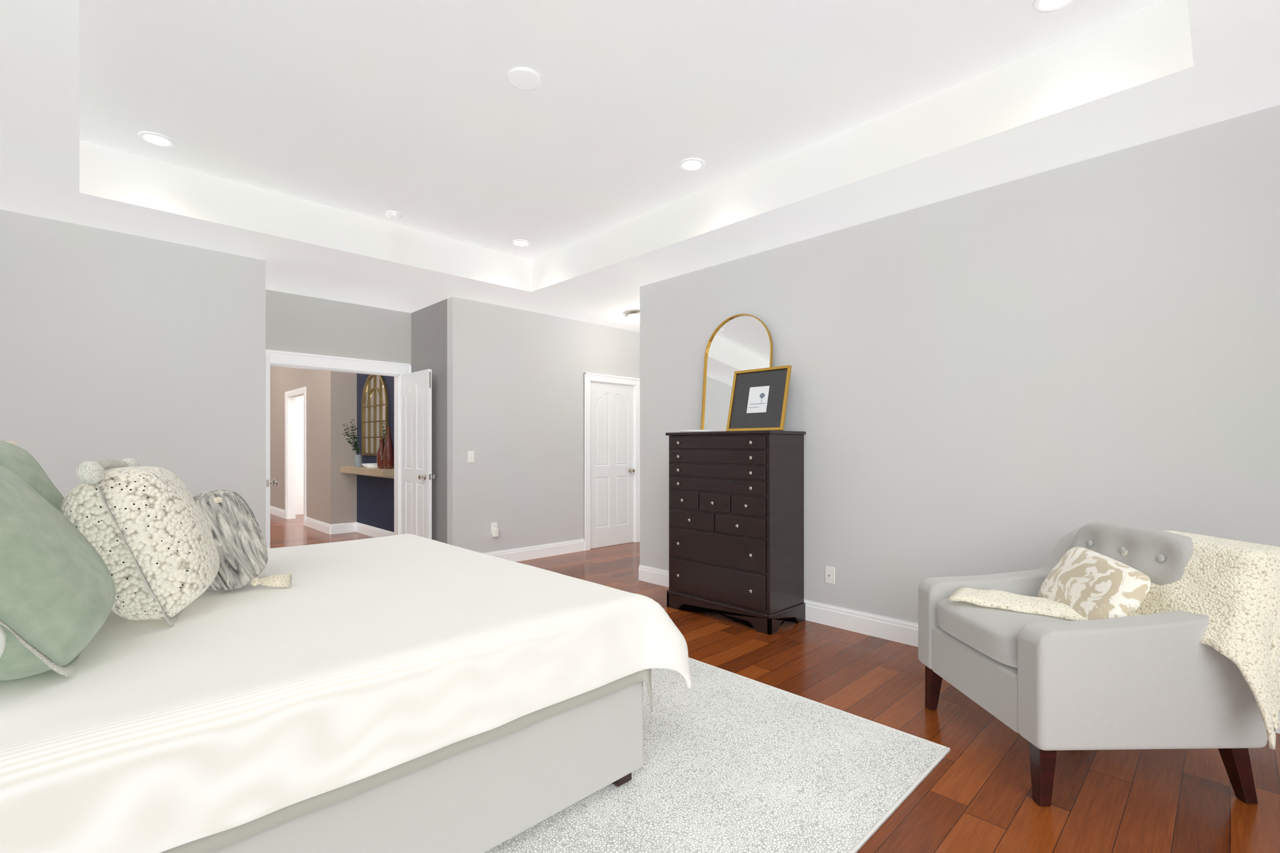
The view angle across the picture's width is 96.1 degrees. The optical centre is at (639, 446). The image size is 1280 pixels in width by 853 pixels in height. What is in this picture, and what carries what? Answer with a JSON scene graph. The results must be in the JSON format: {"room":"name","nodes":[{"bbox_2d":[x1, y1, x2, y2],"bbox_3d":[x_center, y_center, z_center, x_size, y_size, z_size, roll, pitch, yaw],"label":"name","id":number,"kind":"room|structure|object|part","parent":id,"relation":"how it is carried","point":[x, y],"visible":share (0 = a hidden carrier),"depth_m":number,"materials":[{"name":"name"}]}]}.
{"room":"bedroom","nodes":[
{"label":"bedroom","id":0,"kind":"room"},
{"bbox_2d":[0,209,265,542],"bbox_3d":[-3.992,-0.120,4.348,1.790,2.740,1.000,0,0,-44],"label":"wall","id":1,"kind":"structure","parent":0,"point":[115,345],"depth_m":4.05,"materials":[{"name":"grey paint"}]},
{"bbox_2d":[265,349,411,535],"bbox_3d":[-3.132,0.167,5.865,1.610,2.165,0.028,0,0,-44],"label":"door frame","id":2,"kind":"structure","parent":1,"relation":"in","point":[281,357],"depth_m":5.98,"materials":[{"name":"white wood"}]},
{"bbox_2d":[295,395,303,514],"bbox_3d":[-4.903,-0.120,10.239,1.930,2.740,2.310,0,0,-44],"label":"wall","id":3,"kind":"structure","parent":0,"point":[299,400],"depth_m":10.50,"materials":[{"name":"white paint"}]},
{"bbox_2d":[269,366,357,524],"bbox_3d":[-5.997,-0.120,10.144,0.470,2.740,5.100,0,0,-44],"label":"wall","id":4,"kind":"structure","parent":0,"point":[331,397],"depth_m":8.43,"materials":[{"name":"beige paint"}]},
{"bbox_2d":[269,505,284,518],"bbox_3d":[-7.026,1.180,10.852,0.016,0.140,2.650,0,0,-44],"label":"baseboard","id":5,"kind":"structure","parent":4,"relation":"attached to","point":[275,511],"depth_m":10.29,"materials":[{"name":"white wood"}]},
{"bbox_2d":[287,397,295,519],"bbox_3d":[-5.619,0.205,9.506,0.120,2.090,1.060,0,0,-44],"label":"trim","id":6,"kind":"structure","parent":4,"relation":"attached to","point":[291,401],"depth_m":9.88,"materials":[{"name":"white wood"}]},
{"bbox_2d":[284,386,306,526],"bbox_3d":[-5.670,0.160,9.457,0.020,2.180,1.240,0,0,-44],"label":"door frame","id":7,"kind":"structure","parent":4,"relation":"in","point":[303,390],"depth_m":9.31,"materials":[{"name":"white wood"}]},
{"bbox_2d":[305,517,330,534],"bbox_3d":[-4.813,1.180,8.581,0.016,0.140,1.210,0,0,-44],"label":"baseboard","id":8,"kind":"structure","parent":4,"relation":"attached to","point":[325,528],"depth_m":8.53,"materials":[{"name":"white wood"}]},
{"bbox_2d":[330,522,356,534],"bbox_3d":[-4.254,1.180,8.270,0.350,0.140,0.016,0,0,-44],"label":"baseboard","id":9,"kind":"structure","parent":4,"relation":"attached to","point":[345,528],"depth_m":8.26,"materials":[{"name":"white wood"}]},
{"bbox_2d":[265,289,411,373],"bbox_3d":[-3.130,-0.120,5.970,1.950,2.740,0.120,0,0,-44],"label":"wall","id":10,"kind":"structure","parent":0,"point":[295,323],"depth_m":5.90,"materials":[{"name":"grey paint"}]},
{"bbox_2d":[265,353,277,549],"bbox_3d":[-3.391,0.230,5.116,0.174,2.028,0.684,0,0,-44],"label":"double door","id":11,"kind":"structure","parent":10,"relation":"in","point":[274,482],"depth_m":4.87,"materials":[{"name":"white wood"}]},
{"bbox_3d":[-3.164,0.314,4.959,0.069,0.062,0.062,0,0,-44],"label":"knob","id":12,"kind":"part","parent":11,"relation":"part of","materials":[{"name":"silver metal"}]},
{"bbox_2d":[357,373,394,532],"bbox_3d":[-3.261,-0.120,7.588,0.120,2.740,2.380,0,0,-44],"label":"wall","id":13,"kind":"structure","parent":0,"point":[375,494],"depth_m":7.89,"materials":[{"name":"blue paint"}]},
{"bbox_2d":[340,466,394,478],"bbox_3d":[-3.621,0.351,7.698,0.239,0.127,1.640,0,0,-44],"label":"shelf","id":14,"kind":"object","parent":13,"relation":"attached to","point":[382,473],"visible":0.73,"depth_m":7.44,"materials":[{"name":"brown wood"}]},
{"bbox_2d":[341,419,362,467],"bbox_3d":[-3.931,-0.040,7.834,0.265,0.652,0.260,0,0,-44],"label":"potted plant","id":15,"kind":"object","parent":14,"relation":"on","point":[358,458],"visible":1,"depth_m":7.83,"materials":[{"name":"green plant"}]},
{"bbox_3d":[-3.848,0.201,7.867,0.100,0.170,0.100,0,0,-44],"label":"glass","id":16,"kind":"part","parent":15,"relation":"part of","materials":[{"name":"grey glass"}]},
{"bbox_2d":[361,463,377,468],"bbox_3d":[-3.544,0.259,7.605,0.260,0.055,0.260,0,0,-44],"label":"bowl","id":17,"kind":"object","parent":14,"relation":"on","point":[366,465],"visible":0.92,"depth_m":7.52,"materials":[{"name":"white ceramic"}]},
{"bbox_2d":[376,438,385,468],"bbox_3d":[-3.313,0.093,7.383,0.124,0.385,0.124,0,0,-44],"label":"vase","id":18,"kind":"object","parent":14,"relation":"on","point":[380,453],"visible":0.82,"depth_m":7.34,"materials":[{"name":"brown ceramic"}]},
{"bbox_2d":[383,426,394,469],"bbox_3d":[-3.173,0.021,7.268,0.132,0.530,0.132,0,0,-44],"label":"bottle vase","id":19,"kind":"object","parent":14,"relation":"on","point":[388,451],"visible":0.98,"depth_m":7.23,"materials":[{"name":"red ceramic"}]},
{"bbox_2d":[361,374,388,456],"bbox_3d":[-3.623,-0.440,7.849,0.030,1.140,0.920,0,0,-44],"label":"mirror","id":20,"kind":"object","parent":13,"relation":"in","point":[375,399],"depth_m":7.84,"materials":[{"name":"gold metal"}]},
{"bbox_2d":[355,522,394,537],"bbox_3d":[-3.310,1.180,7.540,0.016,0.140,2.380,0,0,-44],"label":"baseboard","id":21,"kind":"structure","parent":13,"relation":"attached to","point":[370,531],"depth_m":7.93,"materials":[{"name":"white wood"}]},
{"bbox_2d":[411,298,447,544],"bbox_3d":[-2.212,-0.120,6.167,0.120,2.740,0.880,0,0,-44],"label":"wall","id":22,"kind":"structure","parent":0,"point":[429,324],"depth_m":5.99,"materials":[{"name":"grey paint"}]},
{"bbox_2d":[401,368,435,539],"bbox_3d":[-2.377,0.230,6.104,0.174,2.028,0.684,0,0,-44],"label":"double door","id":23,"kind":"structure","parent":22,"relation":"in","point":[417,476],"depth_m":6.06,"materials":[{"name":"white wood"}]},
{"bbox_3d":[-2.226,0.314,5.874,0.069,0.062,0.062,0,0,-44],"label":"knob","id":24,"kind":"part","parent":23,"relation":"part of","materials":[{"name":"silver metal"}]},
{"bbox_3d":[-2.150,0.314,5.947,0.069,0.062,0.062,0,0,-44],"label":"knob","id":25,"kind":"part","parent":23,"relation":"part of","materials":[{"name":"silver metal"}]},
{"bbox_2d":[447,296,640,553],"bbox_3d":[-0.280,-0.120,7.351,4.540,2.740,0.120,0,0,-44],"label":"wall","id":26,"kind":"structure","parent":0,"point":[515,377],"depth_m":6.23,"materials":[{"name":"grey paint"}]},
{"bbox_2d":[467,451,474,462],"bbox_3d":[-1.718,0.110,5.855,0.072,0.116,0.016,0,0,-44],"label":"light switch","id":27,"kind":"object","parent":26,"relation":"attached to","point":[470,454],"visible":1,"depth_m":5.85,"materials":[{"name":"white plastic"}]},
{"bbox_2d":[490,522,498,537],"bbox_3d":[-1.517,0.876,6.027,0.072,0.148,0.050,0,0,-44],"label":"wall outlet","id":28,"kind":"object","parent":26,"relation":"attached to","point":[494,530],"visible":1,"depth_m":6.02,"materials":[{"name":"white plastic"}]},
{"bbox_3d":[-1.532,0.860,6.043,0.072,0.116,0.006,0,0,-44],"label":"plate","id":29,"kind":"part","parent":28,"relation":"part of","materials":[{"name":"white plastic"}]},
{"bbox_2d":[483,539,584,562],"bbox_3d":[-1.264,1.180,6.297,1.660,0.140,0.016,0,0,-44],"label":"baseboard","id":30,"kind":"structure","parent":26,"relation":"attached to","point":[523,554],"depth_m":6.43,"materials":[{"name":"white wood"}]},
{"bbox_2d":[583,372,640,550],"bbox_3d":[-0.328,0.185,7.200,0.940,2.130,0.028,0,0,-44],"label":"door frame","id":31,"kind":"structure","parent":26,"relation":"in","point":[588,377],"depth_m":6.93,"materials":[{"name":"white wood"}]},
{"bbox_2d":[590,381,634,549],"bbox_3d":[-0.360,0.230,7.231,0.758,2.028,0.174,0,0,-44],"label":"door","id":32,"kind":"structure","parent":26,"relation":"in","point":[612,470],"depth_m":7.21,"materials":[{"name":"white wood"}]},
{"bbox_3d":[-0.103,0.314,7.408,0.062,0.062,0.069,0,0,-44],"label":"knob","id":33,"kind":"part","parent":32,"relation":"part of","materials":[{"name":"silver metal"}]},
{"bbox_2d":[0,0,1279,332],"bbox_3d":[-2.356,-1.645,7.060,8.160,0.310,14.840,0,0,-44],"label":"ceiling","id":34,"kind":"structure","parent":0,"point":[1163,68],"depth_m":3.34,"materials":[{"name":"white paint"}]},
{"bbox_2d":[137,131,175,147],"bbox_3d":[-2.831,-1.795,3.371,0.168,0.008,0.168,0,0,-44],"label":"recessed light","id":35,"kind":"object","parent":34,"relation":"in","point":[156,139],"visible":1,"depth_m":3.37,"materials":[{"name":"white"}]},
{"bbox_2d":[385,210,403,220],"bbox_3d":[-1.901,-1.782,4.458,0.132,0.034,0.132,0,0,-44],"label":"smoke detector","id":36,"kind":"object","parent":34,"relation":"attached to","point":[392,215],"visible":1,"depth_m":4.42,"materials":[{"name":"white plastic"}]},
{"bbox_2d":[511,239,530,247],"bbox_3d":[-1.052,-1.795,5.091,0.168,0.008,0.168,0,0,-44],"label":"recessed light","id":37,"kind":"object","parent":34,"relation":"in","point":[518,242],"visible":1,"depth_m":5.08,"materials":[{"name":"white"}]},
{"bbox_2d":[79,0,1162,260],"bbox_3d":[-2.356,-1.850,7.060,8.160,0.100,14.840,0,0,-44],"label":"ceiling tray","id":38,"kind":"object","parent":34,"relation":"attached to","point":[369,108],"depth_m":2.89,"materials":[{"name":"white paint"}]},
{"bbox_2d":[506,66,542,90],"bbox_3d":[-0.565,-1.793,2.815,0.170,0.011,0.170,0,0,-44],"label":"cover plate","id":39,"kind":"object","parent":38,"relation":"attached to","point":[521,78],"depth_m":2.80,"materials":[{"name":"white plastic"}]},
{"bbox_2d":[624,309,640,324],"bbox_3d":[-0.002,-1.430,6.449,0.340,0.117,0.340,0,0,-44],"label":"flush light","id":40,"kind":"object","parent":34,"relation":"attached to","point":[633,316],"depth_m":6.34,"materials":[{"name":"white glass"}]},
{"bbox_2d":[678,157,704,171],"bbox_3d":[0.330,-1.795,3.673,0.168,0.008,0.168,0,0,-44],"label":"recessed light","id":41,"kind":"object","parent":34,"relation":"in","point":[692,164],"visible":1,"depth_m":3.67,"materials":[{"name":"white"}]},
{"bbox_2d":[1032,0,1075,13],"bbox_3d":[1.670,-1.795,2.298,0.168,0.008,0.168,0,0,-44],"label":"recessed light","id":42,"kind":"object","parent":34,"relation":"in","point":[1040,6],"visible":1,"depth_m":2.34,"materials":[{"name":"white"}]},
{"bbox_2d":[269,513,1279,852],"bbox_3d":[-2.356,1.300,7.060,8.160,0.100,14.840,0,0,-44],"label":"floor","id":43,"kind":"structure","parent":0,"point":[978,799],"depth_m":2.25,"materials":[{"name":"brown wood"}]},
{"bbox_2d":[484,657,950,852],"bbox_3d":[-0.816,1.243,2.346,3.006,0.013,2.900,0,0,-44],"label":"rug","id":44,"kind":"object","parent":43,"relation":"on","point":[733,763],"visible":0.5,"depth_m":2.14,"materials":[{"name":"white carpet"}]},
{"bbox_2d":[0,440,691,852],"bbox_3d":[-1.455,0.552,2.158,2.341,1.365,2.356,0,0,-44],"label":"bed","id":45,"kind":"object","parent":44,"relation":"on","point":[172,680],"visible":1,"depth_m":1.55,"materials":[{"name":"grey fabric"}]},
{"bbox_3d":[-1.497,1.015,2.109,2.200,0.350,2.090,0,0,-44],"label":"frame","id":46,"kind":"part","parent":45,"relation":"part of","materials":[{"name":"grey fabric"}]},
{"bbox_2d":[665,430,805,635],"bbox_3d":[0.685,0.573,4.288,0.483,1.355,0.951,0,0,-44],"label":"dresser","id":47,"kind":"object","parent":43,"relation":"on","point":[736,498],"visible":1,"depth_m":4.03,"materials":[{"name":"brown wood"}]},
{"bbox_3d":[0.293,0.983,4.365,0.029,0.025,0.025,0,0,-44],"label":"knob","id":48,"kind":"part","parent":47,"relation":"part of","materials":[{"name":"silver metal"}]},
{"bbox_3d":[0.293,0.740,4.365,0.029,0.025,0.025,0,0,-44],"label":"knob","id":49,"kind":"part","parent":47,"relation":"part of","materials":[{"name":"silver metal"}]},
{"bbox_3d":[0.293,0.285,4.365,0.029,0.025,0.025,0,0,-44],"label":"knob","id":50,"kind":"part","parent":47,"relation":"part of","materials":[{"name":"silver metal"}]},
{"bbox_3d":[0.293,0.182,4.365,0.029,0.025,0.025,0,0,-44],"label":"knob","id":51,"kind":"part","parent":47,"relation":"part of","materials":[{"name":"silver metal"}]},
{"bbox_3d":[0.293,0.080,4.365,0.029,0.025,0.025,0,0,-44],"label":"knob","id":52,"kind":"part","parent":47,"relation":"part of","materials":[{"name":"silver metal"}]},
{"bbox_3d":[0.293,-0.024,4.365,0.029,0.025,0.025,0,0,-44],"label":"knob","id":53,"kind":"part","parent":47,"relation":"part of","materials":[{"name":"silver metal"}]},
{"bbox_3d":[0.321,0.408,4.337,0.029,0.025,0.025,0,0,-44],"label":"knob","id":54,"kind":"part","parent":47,"relation":"part of","materials":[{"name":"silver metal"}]},
{"bbox_3d":[0.371,0.551,4.285,0.029,0.025,0.025,0,0,-44],"label":"knob","id":55,"kind":"part","parent":47,"relation":"part of","materials":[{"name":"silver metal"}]},
{"bbox_2d":[679,429,715,432],"bbox_3d":[0.439,-0.114,4.421,0.216,0.014,0.313,0,0,-44],"label":"dish","id":56,"kind":"object","parent":47,"relation":"on","point":[690,430],"visible":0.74,"depth_m":4.31,"materials":[{"name":"white ceramic"}]},
{"bbox_3d":[0.523,0.408,4.130,0.029,0.025,0.025,0,0,-44],"label":"knob","id":57,"kind":"part","parent":47,"relation":"part of","materials":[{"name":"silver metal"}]},
{"bbox_3d":[0.695,1.133,4.297,0.456,0.023,0.941,0,0,-44],"label":"mould","id":58,"kind":"part","parent":47,"relation":"part of","materials":[{"name":"brown wood"}]},
{"bbox_2d":[700,314,772,431],"bbox_3d":[0.751,-0.571,4.502,0.095,0.929,0.640,0,0,-44],"label":"arched mirror","id":59,"kind":"object","parent":47,"relation":"on","point":[741,342],"visible":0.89,"depth_m":4.57,"materials":[{"name":"gold metal"}]},
{"bbox_3d":[0.675,0.551,3.974,0.029,0.025,0.025,0,0,-44],"label":"knob","id":60,"kind":"part","parent":47,"relation":"part of","materials":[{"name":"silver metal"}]},
{"bbox_3d":[0.725,0.408,3.922,0.029,0.025,0.025,0,0,-44],"label":"knob","id":61,"kind":"part","parent":47,"relation":"part of","materials":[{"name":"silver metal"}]},
{"bbox_3d":[0.753,0.983,3.893,0.029,0.025,0.025,0,0,-44],"label":"knob","id":62,"kind":"part","parent":47,"relation":"part of","materials":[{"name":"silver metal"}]},
{"bbox_3d":[0.753,0.740,3.893,0.029,0.025,0.025,0,0,-44],"label":"knob","id":63,"kind":"part","parent":47,"relation":"part of","materials":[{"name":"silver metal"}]},
{"bbox_3d":[0.753,0.285,3.893,0.029,0.025,0.025,0,0,-44],"label":"knob","id":64,"kind":"part","parent":47,"relation":"part of","materials":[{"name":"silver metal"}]},
{"bbox_3d":[0.753,0.182,3.893,0.029,0.025,0.025,0,0,-44],"label":"knob","id":65,"kind":"part","parent":47,"relation":"part of","materials":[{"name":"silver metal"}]},
{"bbox_3d":[0.753,0.080,3.893,0.029,0.025,0.025,0,0,-44],"label":"knob","id":66,"kind":"part","parent":47,"relation":"part of","materials":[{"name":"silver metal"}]},
{"bbox_3d":[0.753,-0.024,3.893,0.029,0.025,0.025,0,0,-44],"label":"knob","id":67,"kind":"part","parent":47,"relation":"part of","materials":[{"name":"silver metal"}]},
{"bbox_2d":[725,365,791,431],"bbox_3d":[0.870,-0.343,4.248,0.128,0.471,0.490,0,0,-44],"label":"picture frame","id":68,"kind":"object","parent":47,"relation":"on","point":[758,400],"visible":0.91,"depth_m":4.24,"materials":[{"name":"gold metal"}]},
{"bbox_2d":[746,385,769,413],"bbox_3d":[0.871,-0.343,4.248,0.046,0.195,0.170,0,0,-44],"label":"art","id":69,"kind":"object","parent":68,"relation":"attached to","point":[757,397],"depth_m":4.25,"materials":[{"name":"grey paper"}]},
{"bbox_2d":[918,522,1279,806],"bbox_3d":[1.821,0.791,2.316,0.971,0.915,0.983,0,0,-1],"label":"armchair","id":70,"kind":"object","parent":43,"relation":"on","point":[1125,637],"visible":1,"depth_m":1.99,"materials":[{"name":"fabric"}]},
{"bbox_3d":[1.399,1.146,2.733,0.062,0.206,0.062,0,0,-1],"label":"leg","id":71,"kind":"part","parent":70,"relation":"part of","materials":[{"name":"brown wood"}]},
{"bbox_3d":[1.782,0.717,2.741,0.874,0.657,0.130,0,0,-1],"label":"arm","id":72,"kind":"part","parent":70,"relation":"part of","materials":[{"name":"fabric"}]},
{"bbox_2d":[937,596,1075,668],"bbox_3d":[1.678,0.754,2.384,0.680,0.173,0.576,0,0,-1],"label":"seat cushion","id":73,"kind":"object","parent":70,"relation":"on","point":[988,632],"depth_m":2.30,"materials":[{"name":"fabric"}]},
{"bbox_3d":[1.415,1.146,2.022,0.062,0.206,0.062,0,0,-1],"label":"leg","id":74,"kind":"part","parent":70,"relation":"part of","materials":[{"name":"brown wood"}]},
{"bbox_3d":[1.676,0.654,2.371,0.682,0.032,0.608,0,0,-1],"label":"throw seat","id":75,"kind":"part","parent":70,"relation":"part of","materials":[{"name":"beige fabric"}]},
{"bbox_2d":[1071,522,1192,585],"bbox_3d":[2.038,0.585,2.392,0.169,0.500,0.576,14,0,-1],"label":"cushion","id":76,"kind":"object","parent":70,"relation":"on","point":[1165,557],"depth_m":2.28,"materials":[{"name":"fabric"}]},
{"bbox_3d":[1.797,0.717,2.031,0.874,0.657,0.130,0,0,-1],"label":"arm","id":77,"kind":"part","parent":70,"relation":"part of","materials":[{"name":"fabric"}]},
{"bbox_2d":[1121,530,1279,749],"bbox_3d":[2.107,0.708,2.123,0.408,0.715,0.585,0,0,-1],"label":"throw","id":78,"kind":"object","parent":70,"relation":"on","point":[1228,590],"depth_m":1.97,"materials":[{"name":"beige fabric"}]},
{"bbox_3d":[2.108,1.146,2.036,0.094,0.206,0.065,0,0,-1],"label":"leg","id":79,"kind":"part","parent":70,"relation":"part of","materials":[{"name":"brown wood"}]},
{"bbox_3d":[-3.103,0.907,2.561,0.530,0.685,0.560,0,0,-44],"label":"nightstand","id":80,"kind":"object","parent":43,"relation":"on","visible":0},
{"bbox_2d":[5,441,17,446],"bbox_3d":[-3.064,0.271,2.599,0.370,0.585,0.370,0,0,-44],"label":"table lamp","id":81,"kind":"object","parent":80,"relation":"on","point":[15,443],"visible":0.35,"depth_m":2.68,"materials":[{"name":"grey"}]},
{"bbox_2d":[640,104,1279,624],"bbox_3d":[2.787,-0.120,4.985,3.450,2.740,4.450,0,0,-44],"label":"wall","id":82,"kind":"structure","parent":0,"point":[981,379],"depth_m":3.22,"materials":[{"name":"grey paint"}]},
{"bbox_2d":[825,566,834,584],"bbox_3d":[1.321,0.900,4.007,0.014,0.116,0.072,0,0,-44],"label":"outlet plate","id":83,"kind":"object","parent":82,"relation":"attached to","point":[829,571],"visible":1,"depth_m":4.00,"materials":[{"name":"white plastic"}]},
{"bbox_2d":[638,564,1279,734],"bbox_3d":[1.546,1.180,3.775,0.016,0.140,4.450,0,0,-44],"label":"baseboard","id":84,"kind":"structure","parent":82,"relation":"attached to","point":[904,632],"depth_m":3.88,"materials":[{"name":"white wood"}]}
]}

